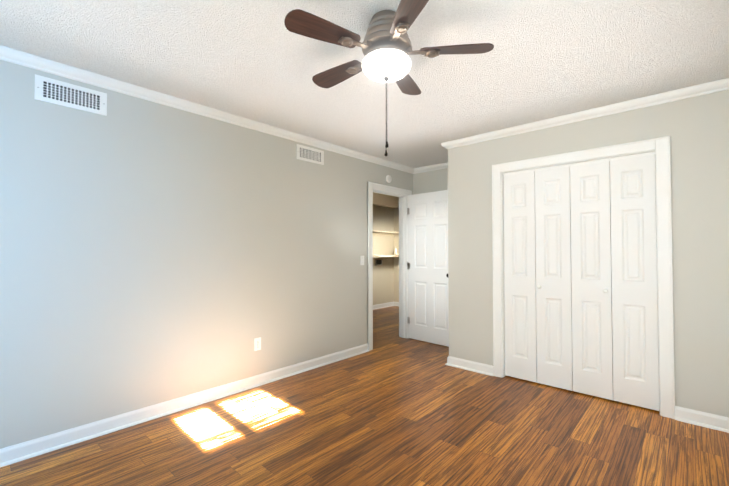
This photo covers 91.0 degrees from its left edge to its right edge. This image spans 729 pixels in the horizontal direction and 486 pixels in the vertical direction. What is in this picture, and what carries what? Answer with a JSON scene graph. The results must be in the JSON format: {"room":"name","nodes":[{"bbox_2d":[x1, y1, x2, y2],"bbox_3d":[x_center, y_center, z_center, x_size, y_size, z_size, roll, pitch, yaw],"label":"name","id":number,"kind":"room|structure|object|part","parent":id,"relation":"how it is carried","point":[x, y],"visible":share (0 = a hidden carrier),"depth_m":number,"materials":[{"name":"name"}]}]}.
{"room":"empty bedroom","nodes":[
{"label":"empty bedroom","id":0,"kind":"room"},
{"bbox_2d":[0,60,412,448],"bbox_3d":[-1.071,0.102,3.358,0.120,2.440,5.430,-1,-2,42],"label":"wall","id":1,"kind":"structure","parent":0,"point":[152,253],"depth_m":2.70,"materials":[{"name":"grey paint"}]},
{"bbox_2d":[34,74,106,115],"bbox_3d":[-1.917,-0.965,2.352,0.010,0.155,0.370,-1,-2,42],"label":"air vent","id":2,"kind":"object","parent":1,"relation":"in","point":[54,91],"visible":1,"depth_m":2.34,"materials":[{"name":"white metal"}]},
{"bbox_2d":[0,343,368,466],"bbox_3d":[-1.357,1.265,2.906,0.030,0.095,4.175,-1,-2,42],"label":"baseboard","id":3,"kind":"structure","parent":1,"relation":"attached to","point":[12,454],"depth_m":2.66,"materials":[{"name":"white wood"}]},
{"bbox_2d":[0,45,415,173],"bbox_3d":[-1.006,-1.087,3.324,0.056,0.064,5.190,-1,-2,42],"label":"crown molding","id":4,"kind":"structure","parent":1,"relation":"attached to","point":[14,56],"depth_m":2.74,"materials":[{"name":"white wood"}]},
{"bbox_2d":[254,337,260,350],"bbox_3d":[-0.993,0.942,3.330,0.008,0.117,0.072,-1,-2,42],"label":"duplex electrical outlet","id":5,"kind":"object","parent":1,"relation":"attached to","point":[257,344],"visible":1,"depth_m":3.33,"materials":[{"name":"white plastic"}]},
{"bbox_2d":[296,144,323,164],"bbox_3d":[-0.576,-0.943,3.829,0.010,0.155,0.370,-1,-2,42],"label":"air vent","id":6,"kind":"object","parent":1,"relation":"in","point":[308,154],"visible":1,"depth_m":3.82,"materials":[{"name":"white metal"}]},
{"bbox_2d":[360,256,363,264],"bbox_3d":[-0.022,0.214,4.410,0.016,0.117,0.072,-1,-2,42],"label":"toggle light switch","id":7,"kind":"object","parent":1,"relation":"attached to","point":[361,260],"visible":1,"depth_m":4.40,"materials":[{"name":"white plastic"}]},
{"bbox_2d":[386,175,391,182],"bbox_3d":[0.331,-0.862,4.814,0.027,0.104,0.104,-1,-2,42],"label":"round smoke detector","id":8,"kind":"object","parent":1,"relation":"attached to","point":[388,179],"visible":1,"depth_m":4.79,"materials":[{"name":"white plastic"}]},
{"bbox_2d":[367,181,411,350],"bbox_3d":[0.303,0.294,4.876,0.180,2.120,0.940,-1,-2,42],"label":"door frame","id":9,"kind":"structure","parent":1,"relation":"attached to","point":[371,186],"depth_m":5.10,"materials":[{"name":"white wood"}]},
{"bbox_2d":[407,190,448,346],"bbox_3d":[0.898,0.327,4.849,0.155,2.030,0.768,1,-2,-45],"label":"bedroom door","id":10,"kind":"structure","parent":1,"relation":"in","point":[428,301],"depth_m":4.85,"materials":[{"name":"white paint"}]},
{"bbox_3d":[0.625,0.322,5.093,0.012,1.644,0.038,1,-2,-45],"label":"bedroom door hinges","id":11,"kind":"part","parent":10,"relation":"part of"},
{"bbox_2d":[0,306,728,485],"bbox_3d":[0.063,1.392,4.267,6.700,0.100,8.340,-1,-2,42],"label":"floor","id":12,"kind":"structure","parent":0,"point":[392,408],"depth_m":2.37,"materials":[{"name":"brown wood"}]},
{"bbox_2d":[0,0,728,167],"bbox_3d":[0.225,-1.193,2.209,3.620,0.100,5.430,-1,-2,42],"label":"ceiling","id":13,"kind":"structure","parent":0,"point":[256,60],"depth_m":2.20,"materials":[{"name":"white paint"}]},
{"bbox_2d":[284,0,493,155],"bbox_3d":[0.080,-0.796,1.854,0.988,0.707,1.024,-1,-2,42],"label":"ceiling fan","id":14,"kind":"object","parent":13,"relation":"hanging from","point":[386,46],"visible":1,"depth_m":1.75,"materials":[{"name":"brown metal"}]},
{"bbox_3d":[-0.187,-0.978,1.652,0.369,0.006,0.128,1,-12,-31],"label":"blade","id":15,"kind":"part","parent":14,"relation":"part of","materials":[{"name":"brown wood"}]},
{"label":"blade","id":16,"kind":"part","parent":14,"relation":"part of","materials":[{"name":"brown wood"}]},
{"bbox_3d":[0.112,-0.891,1.832,0.252,0.090,0.252,-1,-2,42],"label":"globe","id":17,"kind":"part","parent":14,"relation":"part of","materials":[{"name":"white glass"}]},
{"bbox_3d":[0.098,-1.039,1.846,0.502,0.222,0.523,-1,-2,42],"label":"motor","id":18,"kind":"part","parent":14,"relation":"part of","materials":[{"name":"grey metal"}]},
{"bbox_3d":[0.247,-0.968,2.157,0.128,0.006,0.369,11,3,22],"label":"blade","id":19,"kind":"part","parent":14,"relation":"part of","materials":[{"name":"brown wood"}]},
{"bbox_3d":[0.193,-0.982,1.493,0.128,0.006,0.369,-11,1,-13],"label":"blade","id":20,"kind":"part","parent":14,"relation":"part of","materials":[{"name":"brown wood"}]},
{"bbox_3d":[0.461,-0.975,1.806,0.369,0.006,0.128,0,10,5],"label":"blade","id":21,"kind":"part","parent":14,"relation":"part of","materials":[{"name":"brown wood"}]},
{"bbox_2d":[373,205,393,304],"bbox_3d":[0.009,0.190,7.508,0.100,2.440,2.050,-1,-2,42],"label":"wall","id":22,"kind":"structure","parent":0,"point":[383,273],"depth_m":7.88,"materials":[{"name":"beige paint"}]},
{"bbox_2d":[373,302,393,309],"bbox_3d":[0.058,1.361,7.440,0.030,0.095,1.850,-1,-2,42],"label":"baseboard","id":23,"kind":"structure","parent":22,"relation":"attached to","point":[383,305],"depth_m":7.84,"materials":[{"name":"white wood"}]},
{"bbox_2d":[373,230,398,259],"bbox_3d":[0.202,0.054,7.336,0.420,0.605,1.850,-1,-2,42],"label":"shelf","id":24,"kind":"object","parent":22,"relation":"attached to","point":[384,233],"visible":0.31,"depth_m":7.70,"materials":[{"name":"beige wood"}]},
{"bbox_2d":[373,192,398,208],"bbox_3d":[0.185,0.167,6.437,0.100,2.440,5.000,-1,-2,42],"label":"wall","id":25,"kind":"structure","parent":0,"point":[379,199],"depth_m":6.61,"materials":[{"name":"beige paint"}]},
{"bbox_2d":[394,208,398,301],"bbox_3d":[0.979,0.199,7.944,0.750,2.440,0.100,-1,-2,42],"label":"wall","id":26,"kind":"structure","parent":0,"point":[396,261],"depth_m":8.10,"materials":[{"name":"beige paint"}]},
{"bbox_2d":[413,168,447,194],"bbox_3d":[2.010,0.119,4.147,3.380,2.440,0.120,-1,-2,42],"label":"wall","id":27,"kind":"structure","parent":0,"point":[430,181],"depth_m":5.06,"materials":[{"name":"grey paint"}]},
{"bbox_2d":[416,162,447,172],"bbox_3d":[1.099,-1.054,4.880,0.960,0.064,0.056,-1,-2,42],"label":"crown molding","id":28,"kind":"structure","parent":27,"relation":"attached to","point":[443,165],"depth_m":5.01,"materials":[{"name":"white wood"}]},
{"bbox_2d":[448,90,728,417],"bbox_3d":[1.839,0.099,3.201,2.360,2.440,0.120,-1,-2,42],"label":"wall","id":29,"kind":"structure","parent":0,"point":[696,129],"depth_m":2.67,"materials":[{"name":"grey paint"}]},
{"bbox_2d":[448,356,492,375],"bbox_3d":[1.113,1.283,3.734,0.475,0.095,0.030,-1,-2,42],"label":"baseboard","id":30,"kind":"structure","parent":29,"relation":"attached to","point":[473,366],"depth_m":3.73,"materials":[{"name":"white wood"}]},
{"bbox_2d":[504,171,536,382],"bbox_3d":[1.514,0.308,3.486,0.292,2.005,0.030,-1,-2,42],"label":"closet door leaf","id":31,"kind":"structure","parent":29,"relation":"in","point":[520,281],"depth_m":3.47,"materials":[{"name":"white paint"}]},
{"bbox_2d":[535,166,572,390],"bbox_3d":[1.721,0.304,3.272,0.292,2.005,0.068,-1,-2,42],"label":"closet door leaf","id":32,"kind":"structure","parent":29,"relation":"in","point":[553,277],"depth_m":3.27,"materials":[{"name":"white paint"}]},
{"bbox_2d":[503,152,654,175],"bbox_3d":[1.843,-0.695,3.208,1.190,0.022,0.040,-1,-2,42],"label":"track","id":33,"kind":"object","parent":29,"relation":"attached to","point":[592,161],"visible":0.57,"depth_m":3.12,"materials":[{"name":"white"}]},
{"bbox_2d":[492,136,674,418],"bbox_3d":[1.847,0.296,3.191,1.230,2.045,0.120,-1,-2,42],"label":"door frame","id":34,"kind":"structure","parent":29,"relation":"attached to","point":[503,297],"depth_m":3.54,"materials":[{"name":"white wood"}]},
{"bbox_2d":[441,78,728,148],"bbox_3d":[1.730,-1.089,3.207,2.336,0.064,0.056,-1,-2,42],"label":"crown molding","id":35,"kind":"structure","parent":29,"relation":"attached to","point":[723,84],"depth_m":2.97,"materials":[{"name":"white wood"}]},
{"bbox_2d":[570,161,612,399],"bbox_3d":[1.940,0.299,3.073,0.292,2.005,0.068,-1,-2,42],"label":"closet door leaf","id":36,"kind":"structure","parent":29,"relation":"in","point":[592,338],"depth_m":3.07,"materials":[{"name":"white paint"}]},
{"bbox_2d":[610,154,658,410],"bbox_3d":[2.173,0.296,2.888,0.292,2.005,0.030,-1,-2,42],"label":"closet door leaf","id":37,"kind":"structure","parent":29,"relation":"in","point":[634,285],"depth_m":2.87,"materials":[{"name":"white paint"}]},
{"bbox_2d":[675,406,728,432],"bbox_3d":[2.464,1.257,2.508,0.435,0.095,0.030,-1,-2,42],"label":"baseboard","id":38,"kind":"structure","parent":29,"relation":"attached to","point":[712,421],"depth_m":2.56,"materials":[{"name":"white wood"}]}
]}

